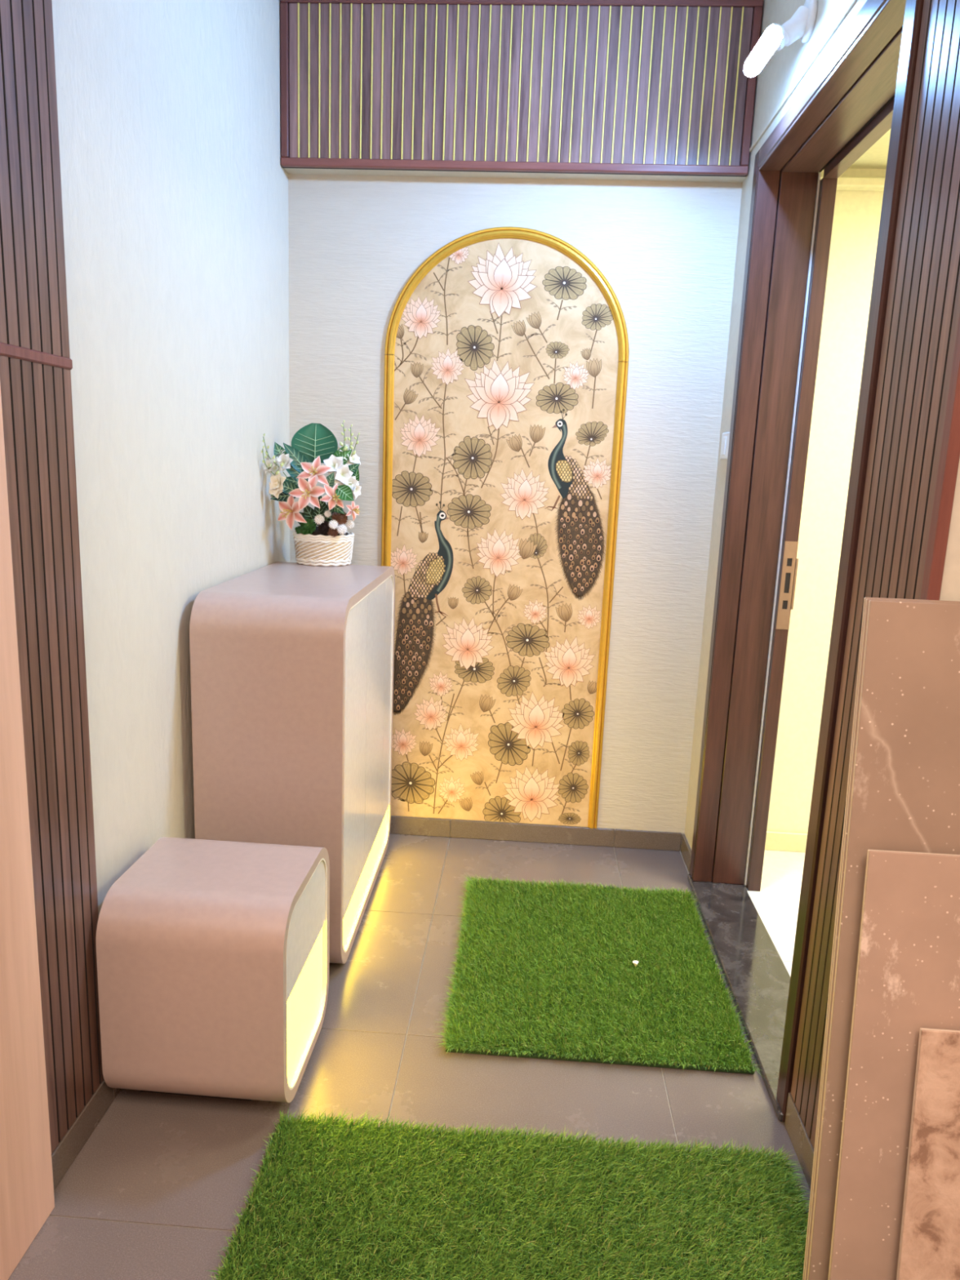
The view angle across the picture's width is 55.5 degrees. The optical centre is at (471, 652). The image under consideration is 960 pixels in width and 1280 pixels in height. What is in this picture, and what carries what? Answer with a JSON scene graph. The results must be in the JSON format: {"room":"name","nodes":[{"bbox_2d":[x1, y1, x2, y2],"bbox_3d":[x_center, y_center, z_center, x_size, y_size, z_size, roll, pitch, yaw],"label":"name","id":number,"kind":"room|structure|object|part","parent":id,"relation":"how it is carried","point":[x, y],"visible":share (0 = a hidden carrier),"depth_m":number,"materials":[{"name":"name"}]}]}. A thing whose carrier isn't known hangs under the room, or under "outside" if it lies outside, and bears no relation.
{"room":"entrance foyer","nodes":[
{"label":"entrance foyer","id":0,"kind":"room"},
{"bbox_2d":[51,0,289,915],"bbox_3d":[-0.877,-0.211,0.745,0.196,2.850,4.920,3,12,3],"label":"wall","id":1,"kind":"structure","parent":0,"point":[175,182],"depth_m":2.09,"materials":[{"name":"beige paint"}]},
{"bbox_2d":[0,0,103,1153],"bbox_3d":[-0.737,-0.376,1.403,0.030,2.664,0.471,3,12,3],"label":"panel","id":2,"kind":"object","parent":1,"relation":"attached to","point":[36,363],"visible":0.74,"depth_m":1.56,"materials":[{"name":"brown wood"}]},
{"bbox_2d":[51,1079,120,1190],"bbox_3d":[-0.768,0.909,1.955,0.026,0.074,1.050,3,12,3],"label":"baseboard","id":3,"kind":"structure","parent":1,"relation":"attached to","point":[67,1150],"depth_m":1.79,"materials":[{"name":"tile"}]},
{"bbox_2d":[293,531,354,566],"bbox_3d":[-0.483,-0.344,2.998,0.200,0.103,0.200,3,12,3],"label":"basket","id":4,"kind":"object","parent":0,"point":[325,548],"depth_m":2.92,"materials":[{"name":"wicker"}]},
{"bbox_2d":[8,833,810,1279],"bbox_3d":[1.540,1.297,0.946,4.841,0.132,5.020,3,12,3],"label":"floor","id":5,"kind":"structure","parent":0,"point":[154,1191],"depth_m":2.00,"materials":[{"name":"tile"}]},
{"bbox_2d":[0,384,54,1279],"bbox_3d":[-0.758,0.053,0.969,0.018,2.149,0.968,3,12,3],"label":"plywood board","id":6,"kind":"object","parent":5,"relation":"on","point":[27,1200],"visible":1,"depth_m":1.49,"materials":[{"name":"wood"}]},
{"bbox_2d":[95,836,329,1102],"bbox_3d":[-0.540,0.695,2.002,0.374,0.489,0.395,3,12,4],"label":"bench","id":7,"kind":"object","parent":5,"relation":"on","point":[212,956],"visible":1,"depth_m":1.82,"materials":[{"name":"beige laminate"}]},
{"bbox_3d":[-0.373,0.776,2.006,0.012,0.217,0.341,3,12,4],"label":"light panel","id":8,"kind":"part","parent":7,"relation":"part of","materials":[{"name":"yellow"}]},
{"bbox_3d":[-0.362,0.579,1.965,0.018,0.181,0.341,3,12,4],"label":"drawer","id":9,"kind":"part","parent":7,"relation":"part of","materials":[{"name":"white wood"}]},
{"bbox_2d":[189,561,395,964],"bbox_3d":[-0.489,0.274,2.756,0.381,1.009,0.905,3,12,3],"label":"cabinet","id":10,"kind":"object","parent":5,"relation":"on","point":[291,664],"visible":0.88,"depth_m":2.31,"materials":[{"name":"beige laminate"}]},
{"bbox_2d":[261,420,361,566],"bbox_3d":[-0.493,-0.512,2.923,0.295,0.462,0.275,3,12,3],"label":"flower arrangement","id":11,"kind":"object","parent":10,"relation":"on","point":[328,544],"visible":1,"depth_m":2.90,"materials":[{"name":"plant"}]},
{"bbox_3d":[-0.325,0.274,2.488,0.018,0.826,0.338,3,12,3],"label":"door","id":12,"kind":"part","parent":10,"relation":"part of","materials":[{"name":"white wood"}]},
{"bbox_3d":[-0.330,0.682,2.830,0.012,0.108,0.843,3,12,3],"label":"light panel","id":13,"kind":"part","parent":10,"relation":"part of","materials":[{"name":"yellow"}]},
{"bbox_3d":[-0.304,0.205,2.825,0.018,0.826,0.348,3,12,3],"label":"door","id":14,"kind":"part","parent":10,"relation":"part of","materials":[{"name":"white wood"}]},
{"bbox_3d":[-0.290,0.154,3.072,0.018,0.826,0.153,3,12,3],"label":"door","id":15,"kind":"part","parent":10,"relation":"part of","materials":[{"name":"white wood"}]},
{"bbox_2d":[206,1104,810,1279],"bbox_3d":[0.086,1.071,1.412,1.080,0.039,0.970,3,12,3],"label":"mat","id":16,"kind":"object","parent":5,"relation":"on","point":[329,1200],"visible":1,"depth_m":1.67,"materials":[{"name":"plant"}]},
{"bbox_2d":[434,873,763,1074],"bbox_3d":[0.309,0.847,2.528,0.767,0.039,0.949,3,12,3],"label":"mat","id":17,"kind":"object","parent":5,"relation":"on","point":[544,971],"visible":1,"depth_m":2.42,"materials":[{"name":"plant"}]},
{"bbox_2d":[632,960,638,966],"bbox_3d":[0.449,0.848,2.490,0.017,0.020,0.018,10,14,32],"label":"paper scrap","id":18,"kind":"object","parent":17,"relation":"on","point":[635,962],"visible":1,"depth_m":2.48,"materials":[{"name":"white paper"}]},
{"bbox_2d":[687,874,790,1121],"bbox_3d":[0.781,0.877,2.510,0.176,0.021,1.168,3,12,3],"label":"threshold","id":19,"kind":"object","parent":5,"relation":"on","point":[758,979],"visible":0.52,"depth_m":2.51,"materials":[{"name":"black stone"}]},
{"bbox_2d":[802,597,959,1279],"bbox_3d":[0.867,0.512,1.421,0.600,1.167,0.116,3,12,3],"label":"tile","id":20,"kind":"structure","parent":5,"relation":"on","point":[865,598],"depth_m":1.42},
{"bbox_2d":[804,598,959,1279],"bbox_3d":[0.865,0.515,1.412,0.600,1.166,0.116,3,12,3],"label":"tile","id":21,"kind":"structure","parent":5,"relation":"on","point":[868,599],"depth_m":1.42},
{"bbox_2d":[827,849,959,1279],"bbox_3d":[0.875,0.707,1.389,0.600,0.800,0.087,3,12,3],"label":"tile","id":22,"kind":"structure","parent":5,"relation":"on","point":[908,977],"depth_m":1.38,"materials":[{"name":"stone"}]},
{"bbox_2d":[896,1027,959,1279],"bbox_3d":[0.908,0.844,1.372,0.500,0.542,0.070,3,12,3],"label":"tile","id":23,"kind":"structure","parent":5,"relation":"on","point":[929,1249],"depth_m":1.37,"materials":[{"name":"marble tile"}]},
{"bbox_2d":[288,168,886,833],"bbox_3d":[1.171,-0.621,3.083,3.820,2.850,0.120,3,12,3],"label":"wall","id":24,"kind":"structure","parent":0,"point":[666,251],"depth_m":3.03,"materials":[{"name":"beige paint"}]},
{"bbox_2d":[381,226,629,828],"bbox_3d":[0.092,-0.374,3.135,0.806,2.029,0.016,3,12,3],"label":"mural","id":25,"kind":"object","parent":24,"relation":"attached to","point":[505,380],"visible":1,"depth_m":3.12,"materials":[{"name":"beige paper"}]},
{"bbox_3d":[-0.300,-0.195,3.197,0.033,1.623,0.016,3,12,3],"label":"moulding","id":26,"kind":"part","parent":25,"relation":"part of","materials":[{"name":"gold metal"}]},
{"bbox_2d":[391,543,417,575],"bbox_3d":[-0.232,-0.322,3.172,0.100,0.111,0.001,3,12,3],"label":"print","id":27,"kind":"object","parent":25,"relation":"attached to","point":[404,557],"depth_m":3.17},
{"bbox_2d":[392,728,417,755],"bbox_3d":[-0.245,0.324,3.305,0.106,0.108,0.001,3,12,3],"label":"print","id":28,"kind":"object","parent":25,"relation":"attached to","point":[405,740],"depth_m":3.30},
{"bbox_2d":[391,471,432,506],"bbox_3d":[-0.202,-0.559,3.122,0.143,0.121,0.001,3,12,3],"label":"print","id":29,"kind":"object","parent":25,"relation":"on","point":[409,488],"depth_m":3.12},
{"bbox_2d":[391,761,435,804],"bbox_3d":[-0.218,0.476,3.335,0.177,0.160,0.001,3,12,3],"label":"print","id":30,"kind":"object","parent":25,"relation":"attached to","point":[412,782],"depth_m":3.33},
{"bbox_2d":[400,413,440,457],"bbox_3d":[-0.172,-0.732,3.083,0.140,0.144,0.001,3,12,3],"label":"print","id":31,"kind":"object","parent":25,"relation":"attached to","point":[420,433],"depth_m":3.08},
{"bbox_2d":[400,296,440,339],"bbox_3d":[-0.165,-1.103,3.007,0.133,0.136,0.001,3,12,3],"label":"print","id":32,"kind":"object","parent":25,"relation":"attached to","point":[420,316],"depth_m":3.01},
{"bbox_2d":[392,501,453,715],"bbox_3d":[-0.174,-0.145,3.205,0.212,0.769,0.001,3,12,3],"label":"print","id":33,"kind":"object","parent":25,"relation":"attached to","point":[423,531],"depth_m":3.20},
{"bbox_2d":[413,696,448,730],"bbox_3d":[-0.145,0.218,3.277,0.126,0.131,0.001,3,12,3],"label":"print","id":34,"kind":"object","parent":25,"relation":"attached to","point":[430,713],"depth_m":3.28},
{"bbox_2d":[428,671,453,696],"bbox_3d":[-0.108,0.112,3.253,0.090,0.094,0.001,3,12,3],"label":"print","id":35,"kind":"object","parent":25,"relation":"on","point":[440,683],"depth_m":3.25},
{"bbox_2d":[430,348,464,385],"bbox_3d":[-0.078,-0.951,3.032,0.114,0.121,0.001,3,12,3],"label":"print","id":36,"kind":"object","parent":25,"relation":"attached to","point":[446,365],"depth_m":3.03},
{"bbox_2d":[438,775,465,803],"bbox_3d":[-0.070,0.499,3.330,0.104,0.109,0.001,3,12,3],"label":"print","id":37,"kind":"object","parent":25,"relation":"attached to","point":[451,788],"depth_m":3.33},
{"bbox_2d":[448,246,469,264],"bbox_3d":[-0.039,-1.289,2.960,0.070,0.061,0.001,3,12,3],"label":"print","id":38,"kind":"object","parent":25,"relation":"attached to","point":[456,255],"depth_m":2.96},
{"bbox_2d":[443,723,479,760],"bbox_3d":[-0.035,0.323,3.291,0.133,0.144,0.001,3,12,3],"label":"print","id":39,"kind":"object","parent":25,"relation":"attached to","point":[460,740],"depth_m":3.29},
{"bbox_2d":[441,617,493,670],"bbox_3d":[-0.011,-0.032,3.216,0.187,0.192,0.001,3,12,3],"label":"print","id":40,"kind":"object","parent":25,"relation":"attached to","point":[467,642],"depth_m":3.22},
{"bbox_2d":[446,493,491,528],"bbox_3d":[-0.007,-0.483,3.124,0.153,0.119,0.001,3,12,3],"label":"print","id":41,"kind":"object","parent":25,"relation":"attached to","point":[464,511],"depth_m":3.12},
{"bbox_2d":[452,435,492,479],"bbox_3d":[0.004,-0.659,3.087,0.135,0.144,0.001,3,12,3],"label":"print","id":42,"kind":"object","parent":25,"relation":"attached to","point":[472,455],"depth_m":3.09},
{"bbox_2d":[454,657,494,683],"bbox_3d":[0.013,0.056,3.234,0.142,0.103,0.001,3,12,3],"label":"print","id":43,"kind":"object","parent":25,"relation":"attached to","point":[467,670],"depth_m":3.24},
{"bbox_2d":[456,324,494,370],"bbox_3d":[0.013,-1.007,3.015,0.127,0.143,0.001,3,12,3],"label":"print","id":44,"kind":"object","parent":25,"relation":"attached to","point":[475,344],"depth_m":3.02},
{"bbox_2d":[462,576,492,604],"bbox_3d":[0.021,-0.217,3.177,0.105,0.099,0.001,3,12,3],"label":"print","id":45,"kind":"object","parent":25,"relation":"attached to","point":[475,589],"depth_m":3.18},
{"bbox_2d":[475,528,522,577],"bbox_3d":[0.096,-0.343,3.146,0.160,0.168,0.001,3,12,3],"label":"print","id":46,"kind":"object","parent":25,"relation":"attached to","point":[499,552],"depth_m":3.15},
{"bbox_2d":[464,358,534,431],"bbox_3d":[0.093,-0.858,3.040,0.235,0.232,0.001,3,12,3],"label":"print","id":47,"kind":"object","parent":25,"relation":"attached to","point":[500,393],"depth_m":3.04},
{"bbox_2d":[482,795,520,822],"bbox_3d":[0.113,0.571,3.333,0.140,0.098,0.001,3,12,3],"label":"print","id":48,"kind":"object","parent":25,"relation":"attached to","point":[495,808],"depth_m":3.33},
{"bbox_2d":[467,242,537,317],"bbox_3d":[0.102,-1.210,2.967,0.228,0.232,0.001,3,12,3],"label":"print","id":49,"kind":"object","parent":25,"relation":"attached to","point":[502,277],"depth_m":2.97},
{"bbox_3d":[0.122,-1.169,2.969,0.806,0.403,0.016,3,12,3],"label":"arch moulding","id":50,"kind":"part","parent":25,"relation":"part of","materials":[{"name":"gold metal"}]},
{"bbox_2d":[488,722,530,765],"bbox_3d":[0.137,0.329,3.281,0.154,0.162,0.001,3,12,3],"label":"print","id":51,"kind":"object","parent":25,"relation":"on","point":[508,743],"depth_m":3.28},
{"bbox_2d":[497,665,530,696],"bbox_3d":[0.152,0.102,3.234,0.120,0.114,0.001,3,12,3],"label":"print","id":52,"kind":"object","parent":25,"relation":"on","point":[512,680],"depth_m":3.23},
{"bbox_2d":[500,468,549,519],"bbox_3d":[0.182,-0.538,3.100,0.168,0.175,0.001,3,12,3],"label":"print","id":53,"kind":"object","parent":25,"relation":"attached to","point":[524,492],"depth_m":3.10},
{"bbox_2d":[505,622,549,657],"bbox_3d":[0.199,-0.044,3.201,0.156,0.118,0.001,3,12,3],"label":"print","id":54,"kind":"object","parent":25,"relation":"attached to","point":[522,639],"depth_m":3.20},
{"bbox_2d":[502,765,559,822],"bbox_3d":[0.217,0.514,3.314,0.212,0.214,0.001,3,12,3],"label":"print","id":55,"kind":"object","parent":25,"relation":"attached to","point":[531,793],"depth_m":3.31},
{"bbox_2d":[522,599,547,624],"bbox_3d":[0.224,-0.143,3.178,0.088,0.090,0.001,3,12,3],"label":"print","id":56,"kind":"object","parent":25,"relation":"attached to","point":[535,611],"depth_m":3.18},
{"bbox_2d":[506,692,564,749],"bbox_3d":[0.235,0.243,3.257,0.215,0.215,0.001,3,12,3],"label":"print","id":57,"kind":"object","parent":25,"relation":"attached to","point":[535,720],"depth_m":3.26},
{"bbox_2d":[527,533,547,559],"bbox_3d":[0.224,-0.366,3.133,0.078,0.088,0.001,3,12,3],"label":"print","id":58,"kind":"object","parent":25,"relation":"attached to","point":[537,543],"depth_m":3.13},
{"bbox_2d":[536,382,578,413],"bbox_3d":[0.286,-0.845,3.030,0.140,0.101,0.001,3,12,3],"label":"print","id":59,"kind":"object","parent":25,"relation":"on","point":[552,397],"depth_m":3.03},
{"bbox_2d":[546,341,569,358],"bbox_3d":[0.284,-0.995,3.000,0.078,0.054,0.001,3,12,3],"label":"print","id":60,"kind":"object","parent":25,"relation":"attached to","point":[554,349],"depth_m":3.00},
{"bbox_2d":[542,266,586,300],"bbox_3d":[0.303,-1.197,2.957,0.144,0.103,0.001,3,12,3],"label":"print","id":61,"kind":"object","parent":25,"relation":"attached to","point":[558,282],"depth_m":2.96},
{"bbox_2d":[543,636,595,688],"bbox_3d":[0.344,0.034,3.207,0.183,0.190,0.001,3,12,3],"label":"print","id":62,"kind":"object","parent":25,"relation":"on","point":[569,662],"depth_m":3.21},
{"bbox_2d":[558,812,581,824],"bbox_3d":[0.359,0.604,3.323,0.084,0.048,0.001,3,12,3],"label":"print","id":63,"kind":"object","parent":25,"relation":"attached to","point":[564,818],"depth_m":3.32},
{"bbox_2d":[557,772,588,803],"bbox_3d":[0.369,0.489,3.299,0.110,0.116,0.001,3,12,3],"label":"print","id":64,"kind":"object","parent":25,"relation":"attached to","point":[572,787],"depth_m":3.30},
{"bbox_2d":[545,408,605,600],"bbox_3d":[0.359,-0.495,3.098,0.217,0.641,0.001,3,12,3],"label":"print","id":65,"kind":"object","parent":25,"relation":"attached to","point":[575,438],"depth_m":3.10},
{"bbox_2d":[563,361,589,389],"bbox_3d":[0.346,-0.914,3.012,0.089,0.092,0.001,3,12,3],"label":"print","id":66,"kind":"object","parent":25,"relation":"attached to","point":[575,374],"depth_m":3.01},
{"bbox_2d":[561,697,594,728],"bbox_3d":[0.380,0.217,3.243,0.116,0.114,0.001,3,12,3],"label":"print","id":67,"kind":"object","parent":25,"relation":"attached to","point":[576,713],"depth_m":3.24},
{"bbox_2d":[568,740,589,765],"bbox_3d":[0.386,0.361,3.272,0.078,0.094,0.001,3,12,3],"label":"print","id":68,"kind":"object","parent":25,"relation":"on","point":[578,750],"depth_m":3.27},
{"bbox_2d":[577,604,600,629],"bbox_3d":[0.410,-0.124,3.170,0.085,0.089,0.001,3,12,3],"label":"print","id":69,"kind":"object","parent":25,"relation":"on","point":[588,616],"depth_m":3.17},
{"bbox_2d":[575,421,608,446],"bbox_3d":[0.404,-0.731,3.046,0.110,0.081,0.001,3,12,3],"label":"print","id":70,"kind":"object","parent":25,"relation":"attached to","point":[588,433],"depth_m":3.05},
{"bbox_2d":[582,457,611,488],"bbox_3d":[0.424,-0.604,3.071,0.100,0.106,0.001,3,12,3],"label":"print","id":71,"kind":"object","parent":25,"relation":"attached to","point":[596,472],"depth_m":3.07},
{"bbox_2d":[582,303,613,330],"bbox_3d":[0.413,-1.093,2.971,0.102,0.083,0.001,3,12,3],"label":"print","id":72,"kind":"object","parent":25,"relation":"attached to","point":[595,317],"depth_m":2.97},
{"bbox_3d":[0.470,-0.158,3.154,0.033,1.623,0.016,3,12,3],"label":"moulding","id":73,"kind":"part","parent":25,"relation":"part of","materials":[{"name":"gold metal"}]},
{"bbox_2d":[284,165,748,182],"bbox_3d":[0.138,-1.757,2.822,1.447,0.516,0.066,3,12,3],"label":"trim","id":74,"kind":"structure","parent":24,"relation":"attached to","point":[290,171],"depth_m":2.88,"materials":[{"name":"brown paint"}]},
{"bbox_2d":[280,0,763,177],"bbox_3d":[0.133,-1.728,2.781,1.443,0.480,0.028,3,12,3],"label":"panel","id":75,"kind":"object","parent":24,"relation":"attached to","point":[654,87],"visible":1,"depth_m":2.77,"materials":[{"name":"brown wood"}]},
{"bbox_3d":[0.124,-1.504,2.823,1.443,0.024,0.020,3,12,3],"label":"frame rail","id":76,"kind":"part","parent":75,"relation":"part of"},
{"bbox_3d":[0.141,-1.950,2.730,1.443,0.024,0.020,3,12,3],"label":"frame rail","id":77,"kind":"part","parent":75,"relation":"part of","materials":[{"name":"brown wood"}]},
{"bbox_2d":[389,815,684,850],"bbox_3d":[0.055,0.652,3.351,1.436,0.068,0.011,3,12,3],"label":"baseboard","id":78,"kind":"structure","parent":24,"relation":"attached to","point":[628,838],"depth_m":3.33,"materials":[{"name":"tile"}]},
{"bbox_2d":[764,831,807,852],"bbox_3d":[1.949,0.726,3.271,1.960,0.070,0.012,3,12,3],"label":"baseboard","id":79,"kind":"structure","parent":24,"relation":"attached to","point":[775,841],"depth_m":3.31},
{"bbox_2d":[820,176,884,191],"bbox_3d":[2.007,-1.426,2.806,2.000,0.027,0.050,3,12,3],"label":"trim","id":80,"kind":"structure","parent":24,"relation":"attached to","point":[862,184],"depth_m":2.83,"materials":[{"name":"yellow paint"}]},
{"bbox_2d":[684,0,959,848],"bbox_3d":[0.844,-0.450,2.201,0.157,2.850,1.755,3,12,3],"label":"wall","id":81,"kind":"structure","parent":0,"point":[783,68],"depth_m":2.66,"materials":[{"name":"beige paint"}]},
{"bbox_2d":[680,834,691,874],"bbox_3d":[0.759,0.712,3.194,0.011,0.067,0.229,3,12,3],"label":"baseboard","id":82,"kind":"structure","parent":81,"relation":"attached to","point":[686,851],"depth_m":3.21,"materials":[{"name":"tile"}]},
{"bbox_2d":[720,431,729,459],"bbox_3d":[0.808,-0.657,2.900,0.013,0.084,0.120,3,12,3],"label":"light switch","id":83,"kind":"object","parent":81,"relation":"attached to","point":[725,437],"visible":0.81,"depth_m":2.89,"materials":[{"name":"white plastic"}]},
{"bbox_2d":[743,0,817,77],"bbox_3d":[0.751,-1.496,2.187,0.144,0.147,0.210,3,12,3],"label":"wall lamp","id":84,"kind":"object","parent":81,"relation":"attached to","point":[801,25],"visible":1,"depth_m":2.17,"materials":[{"name":"white plastic"}]},
{"bbox_2d":[743,24,782,77],"bbox_3d":[0.700,-1.448,2.200,0.041,0.043,0.210,2,12,0],"label":"diffuser","id":85,"kind":"object","parent":84,"relation":"attached to","point":[771,42],"depth_m":2.16,"materials":[{"name":"white plastic"}]},
{"bbox_2d":[781,5,808,46],"bbox_3d":[0.782,-1.504,2.195,0.084,0.084,0.067,3,12,3],"label":"socket","id":86,"kind":"object","parent":84,"relation":"attached to","point":[796,28],"depth_m":2.17,"materials":[{"name":"white plastic"}]},
{"bbox_3d":[0.808,-1.521,2.190,0.016,0.096,0.096,3,12,3],"label":"mounting plate","id":87,"kind":"part","parent":84,"relation":"part of","materials":[{"name":"white plastic"}]},
{"bbox_2d":[784,1092,813,1190],"bbox_3d":[0.664,0.997,1.777,0.014,0.078,0.319,3,12,3],"label":"baseboard","id":88,"kind":"structure","parent":81,"relation":"attached to","point":[803,1148],"depth_m":1.84,"materials":[{"name":"tile"}]},
{"bbox_2d":[749,0,857,153],"bbox_3d":[0.795,-1.365,1.996,0.006,0.010,1.715,3,12,3],"label":"trim","id":89,"kind":"structure","parent":81,"relation":"attached to","point":[852,2],"depth_m":2.19,"materials":[{"name":"beige paint"}]},
{"bbox_2d":[689,0,924,1122],"bbox_3d":[0.851,-0.212,2.281,0.222,2.252,1.172,3,12,3],"label":"door frame","id":90,"kind":"structure","parent":81,"relation":"in","point":[862,90],"depth_m":2.65,"materials":[{"name":"brown wood"}]},
{"bbox_3d":[0.786,-0.340,2.832,0.019,2.230,0.052,3,12,3],"label":"architrave","id":91,"kind":"part","parent":90,"relation":"part of","materials":[{"name":"brown wood"}]},
{"bbox_3d":[0.967,-0.204,2.784,0.045,0.270,0.002,3,12,3],"label":"strike plate","id":92,"kind":"part","parent":90,"relation":"part of","materials":[{"name":"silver metal"}]},
{"bbox_3d":[0.789,-1.293,2.063,0.019,0.052,1.068,3,12,3],"label":"architrave","id":93,"kind":"part","parent":90,"relation":"part of","materials":[{"name":"brown wood"}]},
{"bbox_3d":[0.713,-0.104,1.740,0.019,2.252,0.052,3,12,3],"label":"architrave","id":94,"kind":"part","parent":90,"relation":"part of","materials":[{"name":"brown wood"}]},
{"bbox_2d":[791,0,959,1149],"bbox_3d":[0.712,-0.303,1.497,0.019,2.740,0.340,3,12,3],"label":"panel","id":95,"kind":"object","parent":81,"relation":"attached to","point":[914,451],"visible":0.55,"depth_m":1.49,"materials":[{"name":"brown wood"}]},
{"bbox_3d":[0.702,-0.272,1.343,0.019,2.740,0.026,3,12,3],"label":"trim","id":96,"kind":"part","parent":95,"relation":"part of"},
{"bbox_2d":[848,128,890,168],"bbox_3d":[1.959,-1.364,2.003,2.000,0.100,1.650,3,12,3],"label":"ceiling","id":97,"kind":"structure","parent":0,"point":[876,157],"depth_m":2.75,"materials":[{"name":"yellow paint"}]},
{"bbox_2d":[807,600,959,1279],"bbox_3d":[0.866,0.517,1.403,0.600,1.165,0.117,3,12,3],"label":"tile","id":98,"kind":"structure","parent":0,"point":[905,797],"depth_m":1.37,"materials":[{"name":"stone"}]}
]}

